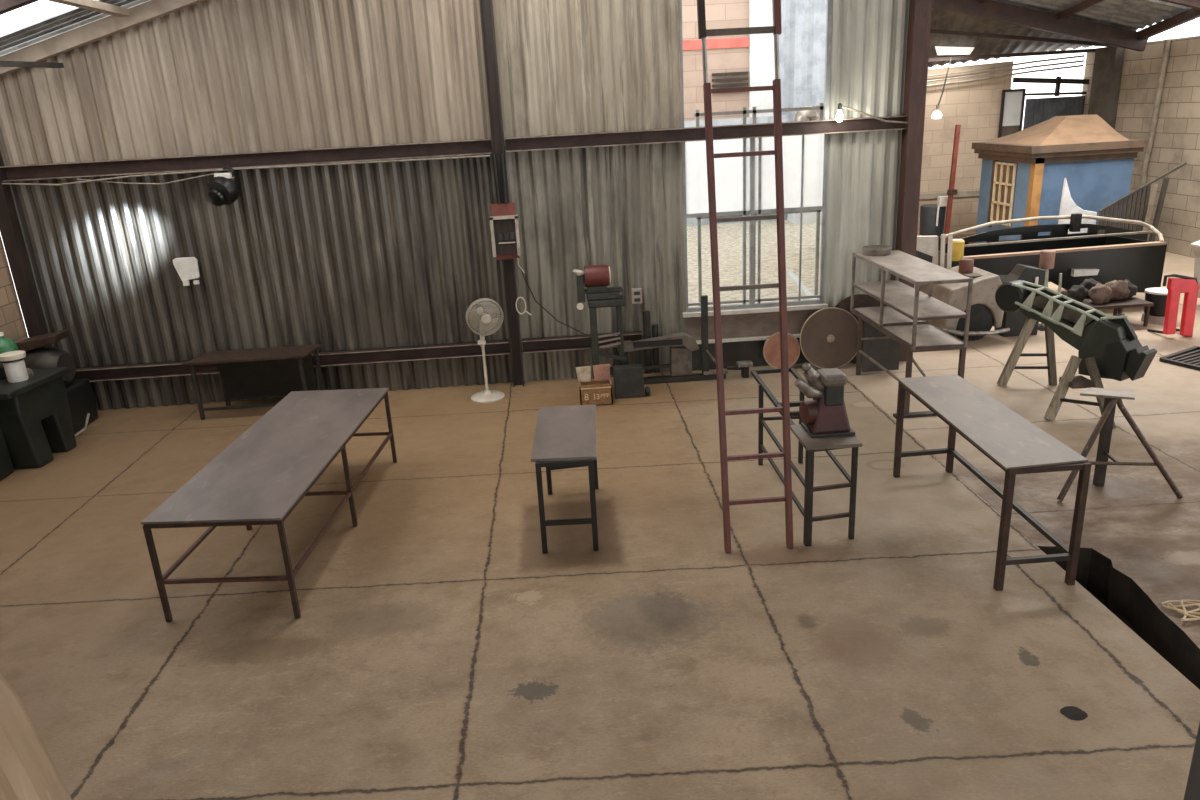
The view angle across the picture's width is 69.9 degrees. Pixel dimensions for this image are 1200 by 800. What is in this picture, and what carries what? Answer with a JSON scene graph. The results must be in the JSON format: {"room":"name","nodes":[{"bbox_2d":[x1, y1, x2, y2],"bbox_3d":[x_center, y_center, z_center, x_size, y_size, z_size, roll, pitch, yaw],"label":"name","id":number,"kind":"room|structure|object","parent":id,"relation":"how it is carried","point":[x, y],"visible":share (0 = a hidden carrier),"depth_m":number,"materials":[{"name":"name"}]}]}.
{"room":"metal workshop","nodes":[
{"label":"metal workshop","id":0,"kind":"room"},
{"bbox_2d":[0,235,27,351],"bbox_3d":[-6.443,0.477,3.501,0.250,3.750,13.070,-4,19,-2],"label":"wall","id":1,"kind":"structure","parent":0,"point":[12,325],"depth_m":9.68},
{"bbox_2d":[0,0,38,14],"bbox_3d":[-1.619,-4.460,6.970,10.343,3.038,0.100,-4,19,-2],"label":"ceiling beam","id":2,"kind":"structure","parent":0,"point":[6,6],"depth_m":7.12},
{"bbox_2d":[47,0,129,16],"bbox_3d":[-4.588,-2.012,2.866,0.120,0.070,12.820,-4,19,-2],"label":"ceiling beam","id":3,"kind":"structure","parent":2,"relation":"attached to","point":[93,5],"depth_m":8.35,"materials":[{"name":"beige paint"}]},
{"bbox_2d":[0,0,150,56],"bbox_3d":[-1.888,-5.161,8.753,10.608,2.997,0.850,-4,19,-2],"label":"ceiling","id":4,"kind":"structure","parent":0,"point":[76,17],"depth_m":8.93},
{"bbox_2d":[0,61,63,67],"bbox_3d":[-5.888,-3.387,8.663,0.060,0.060,0.946,6,21,26],"label":"ceiling beam","id":5,"kind":"structure","parent":4,"relation":"attached to","point":[2,63],"depth_m":8.77,"materials":[{"name":"metal"}]},
{"bbox_2d":[0,0,204,76],"bbox_3d":[-1.731,-5.076,8.828,10.340,3.028,0.100,-4,19,-2],"label":"ceiling beam","id":6,"kind":"structure","parent":0,"point":[145,12],"depth_m":8.97,"materials":[{"name":"metal"}]},
{"bbox_2d":[0,0,909,409],"bbox_3d":[-1.609,-3.341,9.519,10.208,6.650,0.055,-4,19,-2],"label":"wall","id":7,"kind":"structure","parent":0,"point":[383,254],"depth_m":9.78,"materials":[{"name":"metal"}]},
{"bbox_2d":[0,151,51,347],"bbox_3d":[-6.560,-1.661,9.660,0.150,3.900,0.140,-4,19,-2],"label":"trim","id":8,"kind":"structure","parent":7,"relation":"attached to","point":[10,228],"depth_m":9.66,"materials":[{"name":"brown paint"}]},
{"bbox_2d":[77,173,215,184],"bbox_3d":[-4.985,-2.424,9.470,1.502,0.114,0.016,-4,19,-2],"label":"cable","id":9,"kind":"object","parent":7,"relation":"hanging from","point":[212,173],"visible":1,"depth_m":9.48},
{"bbox_2d":[173,257,199,285],"bbox_3d":[-4.750,-1.478,9.885,0.270,0.320,0.045,-4,19,-2],"label":"wall box","id":10,"kind":"object","parent":7,"relation":"attached to","point":[187,268],"visible":1,"depth_m":9.87,"materials":[{"name":"white plastic"}]},
{"bbox_2d":[208,165,239,205],"bbox_3d":[-4.166,-2.364,9.482,0.324,0.425,0.323,-4,19,-2],"label":"wall lamp","id":11,"kind":"object","parent":7,"relation":"hanging from","point":[223,190],"visible":1,"depth_m":9.41,"materials":[{"name":"black plastic"}]},
{"bbox_2d":[0,139,491,181],"bbox_3d":[-3.904,-2.658,9.514,5.390,0.160,0.113,-4,19,-2],"label":"steel beam","id":12,"kind":"structure","parent":7,"relation":"attached to","point":[477,146],"depth_m":9.53,"materials":[{"name":"brown metal"}]},
{"bbox_2d":[2,155,489,185],"bbox_3d":[-3.879,-2.527,9.482,5.321,0.077,0.020,-4,19,-2],"label":"cable","id":13,"kind":"object","parent":7,"relation":"attached to","point":[481,155],"visible":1,"depth_m":9.47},
{"bbox_2d":[74,340,509,381],"bbox_3d":[-3.757,-0.458,10.253,5.340,0.150,0.113,-4,19,-2],"label":"trim","id":14,"kind":"structure","parent":7,"relation":"attached to","point":[499,347],"depth_m":10.27,"materials":[{"name":"brown metal"}]},
{"bbox_2d":[492,154,500,203],"bbox_3d":[-1.155,-2.466,9.592,0.054,0.541,0.044,-4,19,-2],"label":"conduit","id":15,"kind":"object","parent":7,"relation":"attached to","point":[493,155],"visible":1,"depth_m":9.58,"materials":[{"name":"metal"}]},
{"bbox_2d":[479,0,523,386],"bbox_3d":[-1.127,-2.693,9.634,0.130,5.300,0.160,-4,19,-2],"label":"trim","id":16,"kind":"structure","parent":7,"relation":"attached to","point":[486,6],"depth_m":9.56,"materials":[{"name":"brown paint"}]},
{"bbox_2d":[500,153,507,203],"bbox_3d":[-1.073,-2.472,9.595,0.045,0.540,0.043,4,20,19],"label":"conduit","id":17,"kind":"object","parent":7,"relation":"attached to","point":[501,154],"visible":1,"depth_m":9.58,"materials":[{"name":"metal"}]},
{"bbox_2d":[489,203,520,259],"bbox_3d":[-1.076,-1.906,9.748,0.315,0.630,0.115,-4,19,-2],"label":"box","id":18,"kind":"object","parent":7,"relation":"attached to","point":[504,224],"visible":1,"depth_m":9.72,"materials":[{"name":"brown paint"}]},
{"bbox_2d":[522,331,641,352],"bbox_3d":[-0.212,-0.699,10.387,1.450,0.150,0.113,-4,19,-2],"label":"trim","id":19,"kind":"structure","parent":7,"relation":"attached to","point":[576,342],"depth_m":10.41,"materials":[{"name":"brown metal"}]},
{"bbox_2d":[631,288,641,303],"bbox_3d":[0.442,-1.243,10.279,0.120,0.180,0.070,-4,19,-2],"label":"wall outlet","id":20,"kind":"object","parent":7,"relation":"attached to","point":[636,292],"visible":1,"depth_m":10.25,"materials":[{"name":"grey plastic"}]},
{"bbox_2d":[505,115,907,151],"bbox_3d":[1.210,-3.011,9.705,4.550,0.150,0.113,-4,19,-2],"label":"steel beam","id":21,"kind":"structure","parent":7,"relation":"attached to","point":[618,138],"depth_m":9.72,"materials":[{"name":"brown metal"}]},
{"bbox_2d":[696,334,799,343],"bbox_3d":[1.960,-0.758,10.531,1.760,0.030,0.070,-4,19,-2],"label":"trim","id":22,"kind":"structure","parent":7,"relation":"attached to","point":[795,335],"depth_m":10.50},
{"bbox_2d":[679,0,832,317],"bbox_3d":[1.762,-3.207,9.743,1.760,4.500,0.160,-4,19,-2],"label":"window","id":23,"kind":"structure","parent":7,"relation":"in","point":[744,185],"depth_m":10.00,"materials":[{"name":"glass"}]},
{"bbox_2d":[894,0,931,360],"bbox_3d":[3.530,-3.684,9.612,0.180,6.700,0.230,-4,19,-2],"label":"support column","id":24,"kind":"structure","parent":7,"relation":"attached to","point":[919,23],"depth_m":9.72,"materials":[{"name":"metal"}]},
{"bbox_2d":[0,243,1199,799],"bbox_3d":[2.356,0.443,8.838,18.300,0.500,22.200,-4,19,-2],"label":"floor","id":25,"kind":"structure","parent":0,"point":[435,650],"depth_m":5.63,"materials":[{"name":"concrete"}]},
{"bbox_2d":[0,673,71,799],"bbox_3d":[-1.084,1.529,1.931,0.135,2.192,0.100,-4,19,-2],"label":"timber post","id":26,"kind":"object","parent":25,"relation":"on","point":[28,771],"visible":1,"depth_m":1.63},
{"bbox_2d":[0,363,75,479],"bbox_3d":[-5.973,0.156,8.521,0.907,1.120,1.230,-4,19,-2],"label":"plastic table","id":27,"kind":"object","parent":25,"relation":"on","point":[36,423],"visible":0.84,"depth_m":8.61,"materials":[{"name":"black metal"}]},
{"bbox_2d":[0,332,18,353],"bbox_3d":[-6.155,-0.490,8.881,0.250,0.415,0.250,-4,19,-2],"label":"jug","id":28,"kind":"object","parent":27,"relation":"on","point":[6,345],"visible":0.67,"depth_m":8.81,"materials":[{"name":"plastic"}]},
{"bbox_2d":[0,350,28,382],"bbox_3d":[-5.831,-0.331,8.563,0.240,0.280,0.240,-4,19,-2],"label":"can","id":29,"kind":"object","parent":27,"relation":"on","point":[13,362],"visible":1,"depth_m":8.50,"materials":[{"name":"plastic"}]},
{"bbox_2d":[16,330,97,432],"bbox_3d":[-6.134,-0.205,9.642,0.480,1.109,0.600,-4,19,-2],"label":"motor","id":30,"kind":"object","parent":25,"relation":"on","point":[79,391],"visible":0.56,"depth_m":9.55,"materials":[{"name":"black paint"}]},
{"bbox_2d":[182,344,323,419],"bbox_3d":[-3.948,-0.204,9.937,1.420,0.690,0.490,-4,19,-2],"label":"metal bench","id":31,"kind":"object","parent":25,"relation":"on","point":[271,371],"visible":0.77,"depth_m":10.04,"materials":[{"name":"brown metal"}]},
{"bbox_2d":[141,388,396,621],"bbox_3d":[-2.460,0.692,6.926,0.934,0.750,2.746,-2,19,2],"label":"work table","id":32,"kind":"object","parent":25,"relation":"on","point":[260,478],"visible":1,"depth_m":6.30,"materials":[{"name":"metal"}]},
{"bbox_2d":[466,298,504,402],"bbox_3d":[-1.336,-0.590,9.871,0.417,1.188,0.406,14,25,41],"label":"pedestal fan","id":33,"kind":"object","parent":25,"relation":"on","point":[488,325],"visible":1,"depth_m":9.72,"materials":[{"name":"beige plastic"}]},
{"bbox_2d":[531,404,598,552],"bbox_3d":[-0.251,0.593,6.856,0.481,0.750,1.191,-3,19,0],"label":"metal bench","id":34,"kind":"object","parent":25,"relation":"on","point":[565,436],"visible":1,"depth_m":6.45,"materials":[{"name":"metal"}]},
{"bbox_2d":[576,364,612,405],"bbox_3d":[-0.064,-0.167,9.674,0.390,0.380,0.330,-4,19,-2],"label":"carton","id":35,"kind":"object","parent":25,"relation":"on","point":[598,390],"visible":1,"depth_m":9.58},
{"bbox_2d":[573,265,626,378],"bbox_3d":[0.012,-0.787,9.755,0.557,1.497,0.260,-4,19,-2],"label":"press","id":36,"kind":"object","parent":25,"relation":"on","point":[596,278],"visible":0.95,"depth_m":9.53,"materials":[{"name":"green metal"}]},
{"bbox_2d":[613,364,644,398],"bbox_3d":[0.330,-0.213,9.775,0.340,0.360,0.140,-4,19,-2],"label":"box","id":37,"kind":"object","parent":25,"relation":"on","point":[628,379],"visible":1,"depth_m":9.71,"materials":[{"name":"grey metal"}]},
{"bbox_2d":[610,295,727,383],"bbox_3d":[0.779,-0.687,10.059,1.400,1.010,0.605,-4,19,-2],"label":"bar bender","id":38,"kind":"object","parent":25,"relation":"on","point":[680,365],"visible":0.89,"depth_m":10.16,"materials":[{"name":"black paint"}]},
{"bbox_2d":[727,360,752,377],"bbox_3d":[1.665,-0.360,10.261,0.302,0.190,0.120,-4,19,-2],"label":"bench vise","id":39,"kind":"object","parent":25,"relation":"on","point":[744,366],"visible":1,"depth_m":10.23,"materials":[{"name":"black paint"}]},
{"bbox_2d":[697,0,792,552],"bbox_3d":[0.987,-1.247,5.839,0.574,4.756,0.672,-4,19,-2],"label":"ladder","id":40,"kind":"object","parent":25,"relation":"on","point":[776,29],"visible":1,"depth_m":5.89,"materials":[{"name":"metal"}]},
{"bbox_2d":[763,332,799,367],"bbox_3d":[2.200,-0.601,10.418,0.460,0.456,0.104,-4,19,-2],"label":"round disc","id":41,"kind":"object","parent":25,"relation":"on","point":[771,349],"visible":0.82,"depth_m":10.40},
{"bbox_2d":[751,367,862,545],"bbox_3d":[1.642,0.381,7.125,0.437,0.780,1.965,-4,19,-2],"label":"bench","id":42,"kind":"object","parent":25,"relation":"on","point":[812,445],"visible":0.8,"depth_m":6.29,"materials":[{"name":"metal"}]},
{"bbox_2d":[795,363,854,437],"bbox_3d":[1.618,-0.028,6.273,0.429,0.539,0.280,-4,19,-2],"label":"grinder","id":43,"kind":"object","parent":42,"relation":"on","point":[825,415],"visible":1,"depth_m":6.22,"materials":[{"name":"grey metal"}]},
{"bbox_2d":[800,307,857,368],"bbox_3d":[2.771,-0.740,10.326,0.751,0.746,0.121,-4,19,-2],"label":"round disc","id":44,"kind":"object","parent":25,"relation":"on","point":[828,337],"visible":0.87,"depth_m":10.31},
{"bbox_2d":[835,294,886,362],"bbox_3d":[3.159,-0.863,10.458,0.850,0.846,0.109,-4,19,-2],"label":"round disc","id":45,"kind":"object","parent":25,"relation":"on","point":[860,300],"visible":0.19,"depth_m":10.38,"materials":[{"name":"brown metal"}]},
{"bbox_2d":[850,250,972,417],"bbox_3d":[3.236,-0.768,9.312,0.655,1.400,1.830,-4,19,-2],"label":"shelf rack","id":46,"kind":"object","parent":25,"relation":"on","point":[884,329],"visible":0.93,"depth_m":9.08,"materials":[{"name":"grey metal"}]},
{"bbox_2d":[862,245,891,255],"bbox_3d":[3.147,-1.701,9.778,0.320,0.080,0.320,-4,19,-2],"label":"round tin","id":47,"kind":"object","parent":46,"relation":"on","point":[870,250],"visible":1,"depth_m":9.68,"materials":[{"name":"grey metal"}]},
{"bbox_2d":[919,196,947,250],"bbox_3d":[6.833,-3.622,17.652,0.500,1.130,0.550,-4,19,-2],"label":"barrel","id":48,"kind":"object","parent":25,"relation":"on","point":[932,216],"visible":0.64,"depth_m":17.47,"materials":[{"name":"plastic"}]},
{"bbox_2d":[936,196,947,225],"bbox_3d":[6.910,-3.824,17.373,0.240,0.580,0.140,-4,19,-2],"label":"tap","id":49,"kind":"object","parent":48,"relation":"on","point":[941,200],"depth_m":17.36,"materials":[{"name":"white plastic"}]},
{"bbox_2d":[914,234,952,288],"bbox_3d":[4.308,-1.644,11.906,1.105,1.300,0.135,-4,19,-2],"label":"white fender","id":50,"kind":"object","parent":25,"relation":"on","point":[927,246],"visible":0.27,"depth_m":11.76,"materials":[{"name":"paint"}]},
{"bbox_2d":[944,125,960,242],"bbox_3d":[6.929,-4.128,16.988,0.250,2.502,0.200,-4,19,-2],"label":"pole","id":51,"kind":"object","parent":25,"relation":"on","point":[951,191],"visible":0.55,"depth_m":16.91,"materials":[{"name":"brown metal"}]},
{"bbox_2d":[946,259,958,267],"bbox_3d":[4.985,-1.540,12.145,0.180,0.880,0.155,-4,19,-2],"label":"stub","id":52,"kind":"object","parent":25,"relation":"on","point":[954,263],"visible":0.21,"depth_m":11.96,"materials":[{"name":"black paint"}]},
{"bbox_2d":[952,239,964,260],"bbox_3d":[4.955,-2.090,11.963,0.210,0.280,0.210,-4,19,-2],"label":"paint can","id":53,"kind":"object","parent":52,"relation":"on","point":[957,244],"visible":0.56,"depth_m":11.87,"materials":[{"name":"yellow plastic"}]},
{"bbox_2d":[919,266,1009,339],"bbox_3d":[4.790,-1.282,11.446,0.907,0.856,1.090,-4,19,-2],"label":"grey fender","id":54,"kind":"object","parent":25,"relation":"on","point":[985,313],"visible":0.68,"depth_m":11.12,"materials":[{"name":"metal"}]},
{"bbox_2d":[958,258,973,273],"bbox_3d":[4.848,-1.775,11.375,0.180,0.177,0.180,-4,19,-2],"label":"paint can","id":55,"kind":"object","parent":54,"relation":"on","point":[966,265],"visible":1,"depth_m":11.31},
{"bbox_2d":[893,374,1091,590],"bbox_3d":[2.780,0.517,6.390,0.573,0.870,1.913,-4,19,-2],"label":"work table","id":56,"kind":"object","parent":25,"relation":"on","point":[1009,440],"visible":1,"depth_m":5.86,"materials":[{"name":"metal"}]},
{"bbox_2d":[994,264,1045,336],"bbox_3d":[5.542,-1.320,11.336,0.480,0.917,0.280,-4,19,-2],"label":"crate","id":57,"kind":"object","parent":25,"relation":"on","point":[1015,321],"visible":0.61,"depth_m":11.27,"materials":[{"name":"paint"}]},
{"bbox_2d":[997,315,1056,385],"bbox_3d":[4.683,-0.555,9.343,0.596,0.855,0.170,-4,19,-2],"label":"trestle","id":58,"kind":"object","parent":25,"relation":"on","point":[1010,365],"visible":0.69,"depth_m":9.35,"materials":[{"name":"brown wood"}]},
{"bbox_2d":[1038,250,1061,330],"bbox_3d":[6.052,-1.476,11.494,0.430,1.062,0.220,-4,19,-2],"label":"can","id":59,"kind":"object","parent":25,"relation":"on","point":[1047,257],"visible":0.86,"depth_m":11.32,"materials":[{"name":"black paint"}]},
{"bbox_2d":[938,213,1166,292],"bbox_3d":[6.870,-2.076,12.895,3.707,1.220,1.498,-4,19,-2],"label":"boat","id":60,"kind":"object","parent":25,"relation":"on","point":[1117,254],"visible":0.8,"depth_m":12.34,"materials":[{"name":"wood"}]},
{"bbox_2d":[972,115,1148,243],"bbox_3d":[8.401,-3.940,16.058,2.050,2.580,2.210,-4,19,-2],"label":"house","id":61,"kind":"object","parent":25,"relation":"on","point":[1023,172],"visible":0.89,"depth_m":15.16,"materials":[{"name":"blue wood"}]},
{"bbox_2d":[1060,706,1087,719],"bbox_3d":[2.470,1.633,4.480,0.114,0.002,0.110,-12,20,-25],"label":"oil","id":62,"kind":"object","parent":25,"relation":"on","point":[1071,712],"visible":1,"depth_m":4.48,"materials":[{"name":"liquid"}]},
{"bbox_2d":[1058,178,1096,233],"bbox_3d":[8.234,-3.025,14.827,0.660,1.606,0.060,-4,19,-2],"label":"curved fin","id":63,"kind":"object","parent":25,"relation":"on","point":[1068,206],"visible":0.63,"depth_m":14.72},
{"bbox_2d":[1044,355,1115,427],"bbox_3d":[4.605,-0.073,8.306,0.496,0.629,0.580,-4,19,-2],"label":"trestle","id":64,"kind":"object","parent":25,"relation":"on","point":[1068,379],"visible":0.84,"depth_m":8.39,"materials":[{"name":"brown wood"}]},
{"bbox_2d":[995,280,1156,380],"bbox_3d":[4.737,-0.714,8.655,0.280,0.815,1.607,-14,21,-29],"label":"telescope","id":65,"kind":"object","parent":64,"relation":"on","point":[1118,353],"visible":0.99,"depth_m":8.45,"materials":[{"name":"green paint"}]},
{"bbox_2d":[1065,295,1153,325],"bbox_3d":[6.833,-1.215,11.749,0.970,0.320,0.750,-4,19,-2],"label":"table","id":66,"kind":"object","parent":25,"relation":"on","point":[1117,305],"visible":0.29,"depth_m":11.44,"materials":[{"name":"wood"}]},
{"bbox_2d":[1067,285,1088,301],"bbox_3d":[6.479,-1.444,11.647,0.298,0.241,0.194,-4,19,-2],"label":"bundle","id":67,"kind":"object","parent":66,"relation":"on","point":[1079,293],"visible":0.84,"depth_m":11.59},
{"bbox_2d":[1088,283,1111,303],"bbox_3d":[6.687,-1.411,11.491,0.302,0.288,0.208,-4,19,-2],"label":"bundle","id":68,"kind":"object","parent":66,"relation":"on","point":[1100,293],"visible":1,"depth_m":11.43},
{"bbox_2d":[1105,280,1129,299],"bbox_3d":[6.950,-1.478,11.579,0.324,0.297,0.219,-4,19,-2],"label":"bundle","id":69,"kind":"object","parent":66,"relation":"on","point":[1120,290],"visible":0.72,"depth_m":11.51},
{"bbox_2d":[1057,387,1183,500],"bbox_3d":[4.065,0.344,6.777,0.954,0.818,0.387,-2,19,4],"label":"stand","id":70,"kind":"object","parent":25,"relation":"on","point":[1104,426],"visible":0.94,"depth_m":6.70,"materials":[{"name":"metal"}]},
{"bbox_2d":[1098,162,1186,241],"bbox_3d":[8.964,-2.976,14.297,1.366,1.818,0.092,-4,19,-2],"label":"stair railing","id":71,"kind":"object","parent":25,"relation":"on","point":[1147,210],"visible":0.46,"depth_m":14.23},
{"bbox_2d":[1141,287,1167,323],"bbox_3d":[7.580,-1.278,11.642,0.390,0.430,0.390,-4,19,-2],"label":"bucket","id":72,"kind":"object","parent":25,"relation":"on","point":[1156,295],"visible":0.53,"depth_m":11.53,"materials":[{"name":"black plastic"}]},
{"bbox_2d":[1147,274,1198,336],"bbox_3d":[7.273,-1.234,10.952,0.530,0.822,0.404,-4,19,-2],"label":"rack","id":73,"kind":"object","parent":25,"relation":"on","point":[1187,285],"visible":1,"depth_m":10.78,"materials":[{"name":"metal"}]},
{"bbox_2d":[1159,346,1199,370],"bbox_3d":[7.037,-0.452,9.882,0.869,0.040,0.796,-13,21,-27],"label":"floor grate","id":74,"kind":"object","parent":25,"relation":"on","point":[1193,363],"visible":1,"depth_m":9.99,"materials":[{"name":"metal"}]},
{"bbox_2d":[1160,599,1199,620],"bbox_3d":[3.624,1.290,5.253,0.278,0.022,0.255,-4,19,-2],"label":"wire tangle","id":75,"kind":"object","parent":25,"relation":"on","point":[1191,602],"visible":1,"depth_m":5.29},
{"bbox_2d":[1184,722,1199,799],"bbox_3d":[1.215,1.498,1.900,0.065,2.030,0.060,-4,19,-2],"label":"post","id":76,"kind":"object","parent":25,"relation":"on","point":[1192,792],"visible":1,"depth_m":1.65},
{"bbox_2d":[1191,240,1199,297],"bbox_3d":[9.320,-1.916,11.677,1.921,1.433,1.230,-4,19,-2],"label":"car","id":77,"kind":"object","parent":25,"relation":"on","point":[1195,246],"visible":0.66,"depth_m":12.17,"materials":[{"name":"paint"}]},
{"bbox_2d":[917,61,1012,235],"bbox_3d":[7.003,-5.354,18.802,3.700,3.660,0.200,-4,19,-2],"label":"wall","id":78,"kind":"structure","parent":0,"point":[975,106],"depth_m":18.59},
{"bbox_2d":[919,190,979,198],"bbox_3d":[7.156,-4.496,18.959,3.500,0.120,0.060,-4,19,-2],"label":"trim","id":79,"kind":"structure","parent":78,"relation":"attached to","point":[973,192],"depth_m":18.95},
{"bbox_2d":[927,65,1083,86],"bbox_3d":[7.811,-6.788,18.193,4.862,0.339,0.140,-4,19,-2],"label":"conduit","id":80,"kind":"object","parent":78,"relation":"attached to","point":[1075,65],"visible":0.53,"depth_m":18.15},
{"bbox_2d":[927,60,1083,81],"bbox_3d":[7.806,-6.874,18.164,4.862,0.339,0.140,-4,19,-2],"label":"conduit","id":81,"kind":"object","parent":78,"relation":"attached to","point":[1080,60],"visible":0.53,"depth_m":18.12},
{"bbox_2d":[927,55,1084,76],"bbox_3d":[7.801,-6.968,18.133,4.862,0.339,0.140,-4,19,-2],"label":"conduit","id":82,"kind":"object","parent":78,"relation":"attached to","point":[1080,55],"visible":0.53,"depth_m":18.09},
{"bbox_2d":[998,88,1025,137],"bbox_3d":[8.843,-6.053,18.483,0.490,1.195,0.075,-4,19,-2],"label":"window","id":83,"kind":"structure","parent":78,"relation":"in","point":[1012,100],"depth_m":18.42,"materials":[{"name":"glass"}]},
{"bbox_2d":[1012,76,1088,129],"bbox_3d":[9.806,-5.373,18.917,1.900,3.330,0.130,-4,19,-2],"label":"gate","id":84,"kind":"structure","parent":78,"relation":"in","point":[1037,110],"depth_m":18.58,"materials":[{"name":"metal"}]},
{"bbox_2d":[928,8,1096,66],"bbox_3d":[7.696,-7.495,17.156,5.850,1.687,1.951,-4,19,-2],"label":"ceiling","id":85,"kind":"structure","parent":0,"point":[941,19],"depth_m":17.31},
{"bbox_2d":[935,46,973,54],"bbox_3d":[7.208,-7.148,17.570,0.860,0.180,0.270,-4,19,-2],"label":"ceiling panel","id":86,"kind":"object","parent":85,"relation":"attached to","point":[940,50],"visible":1,"depth_m":17.56,"materials":[{"name":"white"}]},
{"bbox_2d":[931,57,951,118],"bbox_3d":[7.085,-6.452,17.809,0.365,1.203,0.240,-4,19,-2],"label":"hanging bulb","id":87,"kind":"object","parent":86,"relation":"hanging from","point":[936,114],"visible":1,"depth_m":17.88,"materials":[{"name":"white glass"}]},
{"bbox_2d":[928,48,1096,61],"bbox_3d":[7.770,-7.123,17.860,5.440,0.094,0.060,-4,19,-2],"label":"ceiling beam","id":88,"kind":"structure","parent":85,"relation":"attached to","point":[1093,49],"depth_m":17.86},
{"bbox_2d":[930,29,1115,46],"bbox_3d":[7.640,-7.207,16.982,5.427,0.709,0.060,-4,19,-2],"label":"ceiling beam","id":89,"kind":"structure","parent":85,"relation":"attached to","point":[936,31],"depth_m":17.00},
{"bbox_2d":[1137,8,1199,39],"bbox_3d":[10.212,-6.524,14.016,0.120,1.018,5.539,-3,19,2],"label":"ceiling beam","id":90,"kind":"structure","parent":85,"relation":"attached to","point":[1191,14],"depth_m":15.39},
{"bbox_2d":[993,0,1190,30],"bbox_3d":[7.352,-7.383,15.408,5.800,1.641,1.795,-4,19,-2],"label":"ceiling","id":91,"kind":"structure","parent":0,"point":[1133,15],"depth_m":15.71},
{"bbox_2d":[932,0,1148,50],"bbox_3d":[7.602,-7.247,16.099,5.618,1.592,0.140,-4,19,-2],"label":"ceiling beam","id":92,"kind":"structure","parent":91,"relation":"attached to","point":[991,10],"depth_m":16.13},
{"bbox_2d":[1082,36,1199,257],"bbox_3d":[10.976,-3.948,13.703,0.250,3.820,11.200,-4,19,-2],"label":"wall","id":93,"kind":"structure","parent":0,"point":[1176,142],"depth_m":16.16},
{"bbox_2d":[1088,47,1124,129],"bbox_3d":[10.507,-5.388,18.105,0.200,3.800,0.700,-4,19,-2],"label":"trim","id":94,"kind":"structure","parent":93,"relation":"attached to","point":[1108,61],"depth_m":17.59,"materials":[{"name":"concrete"}]},
{"bbox_2d":[1136,39,1170,228],"bbox_3d":[10.608,-4.894,16.586,0.125,3.822,0.250,-4,19,-2],"label":"pipe","id":95,"kind":"object","parent":93,"relation":"attached to","point":[1167,42],"visible":0.7,"depth_m":16.33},
{"label":"outside","id":96,"kind":"structure","parent":0,"visible":0},
{"bbox_2d":[787,183,821,223],"bbox_3d":[6.147,-6.026,23.013,2.000,2.550,0.900,-4,19,-2],"label":"wall ledge","id":97,"kind":"object","parent":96,"point":[809,195],"depth_m":22.85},
{"bbox_2d":[794,105,823,120],"bbox_3d":[6.090,-7.480,22.522,1.949,0.500,0.709,-4,19,-2],"label":"heap","id":98,"kind":"object","parent":97,"relation":"on","point":[808,115],"visible":0.17,"depth_m":22.30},
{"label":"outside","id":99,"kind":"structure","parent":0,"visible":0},
{"bbox_2d":[682,0,748,120],"bbox_3d":[-0.769,-9.272,22.732,9.430,9.600,0.400,-4,19,-2],"label":"wall","id":100,"kind":"structure","parent":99,"point":[720,14],"depth_m":22.84,"materials":[{"name":"beige brick"}]},
{"bbox_2d":[683,37,749,49],"bbox_3d":[-0.753,-9.143,22.534,9.430,0.240,0.060,-4,19,-2],"label":"trim","id":101,"kind":"structure","parent":100,"relation":"attached to","point":[742,41],"depth_m":22.65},
{"bbox_2d":[712,71,747,86],"bbox_3d":[3.474,-8.485,22.943,0.960,0.490,0.100,-4,19,-2],"label":"air vent","id":102,"kind":"object","parent":100,"relation":"in","point":[728,73],"visible":0.77,"depth_m":22.88,"materials":[{"name":"metal"}]},
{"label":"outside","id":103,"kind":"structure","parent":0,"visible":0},
{"bbox_2d":[749,0,774,116],"bbox_3d":[4.294,-9.601,22.875,0.720,9.600,0.500,-4,19,-2],"label":"wall","id":104,"kind":"structure","parent":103,"point":[761,49],"depth_m":22.79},
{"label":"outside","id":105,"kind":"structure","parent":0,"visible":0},
{"bbox_2d":[779,0,929,121],"bbox_3d":[6.788,-9.818,23.111,4.409,9.600,0.092,-4,19,-2],"label":"wall","id":106,"kind":"structure","parent":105,"point":[802,39],"depth_m":23.18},
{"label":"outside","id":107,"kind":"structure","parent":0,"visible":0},
{"bbox_2d":[684,115,787,225],"bbox_3d":[-0.070,-5.921,23.254,10.409,2.850,0.054,-4,19,-2],"label":"wall","id":108,"kind":"structure","parent":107,"point":[767,119],"depth_m":22.99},
{"bbox_3d":[7.131,-7.106,13.744,6.404,1.703,1.297,-4,19,-2],"label":"ceiling","id":109,"kind":"structure","parent":0,"visible":0},
{"bbox_2d":[1160,0,1199,8],"bbox_3d":[7.380,-6.961,13.859,6.151,1.674,0.120,-4,19,-2],"label":"ceiling beam","id":110,"kind":"structure","parent":109,"relation":"attached to","point":[1195,4],"depth_m":14.09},
{"bbox_2d":[1057,0,1102,19],"bbox_3d":[8.604,-6.721,13.748,0.090,0.798,5.323,-3,19,1],"label":"ceiling beam","id":111,"kind":"structure","parent":110,"relation":"attached to","point":[1085,4],"depth_m":15.47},
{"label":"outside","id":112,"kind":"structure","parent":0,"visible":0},
{"bbox_2d":[687,220,820,306],"bbox_3d":[0.652,-8.209,34.474,19.000,0.180,49.580,-4,19,-2],"label":"ground","id":113,"kind":"structure","parent":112,"point":[729,236],"depth_m":18.19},
{"bbox_2d":[694,103,823,306],"bbox_3d":[2.498,-2.996,13.509,2.000,3.070,0.050,-4,19,-2],"label":"gate","id":114,"kind":"object","parent":113,"relation":"on","point":[820,107],"visible":0.4,"depth_m":13.53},
{"bbox_2d":[787,271,816,298],"bbox_3d":[3.189,-1.581,13.018,0.090,0.592,1.191,-10,20,-19],"label":"drain pipe","id":115,"kind":"object","parent":113,"relation":"on","point":[793,277],"visible":0.5,"depth_m":13.20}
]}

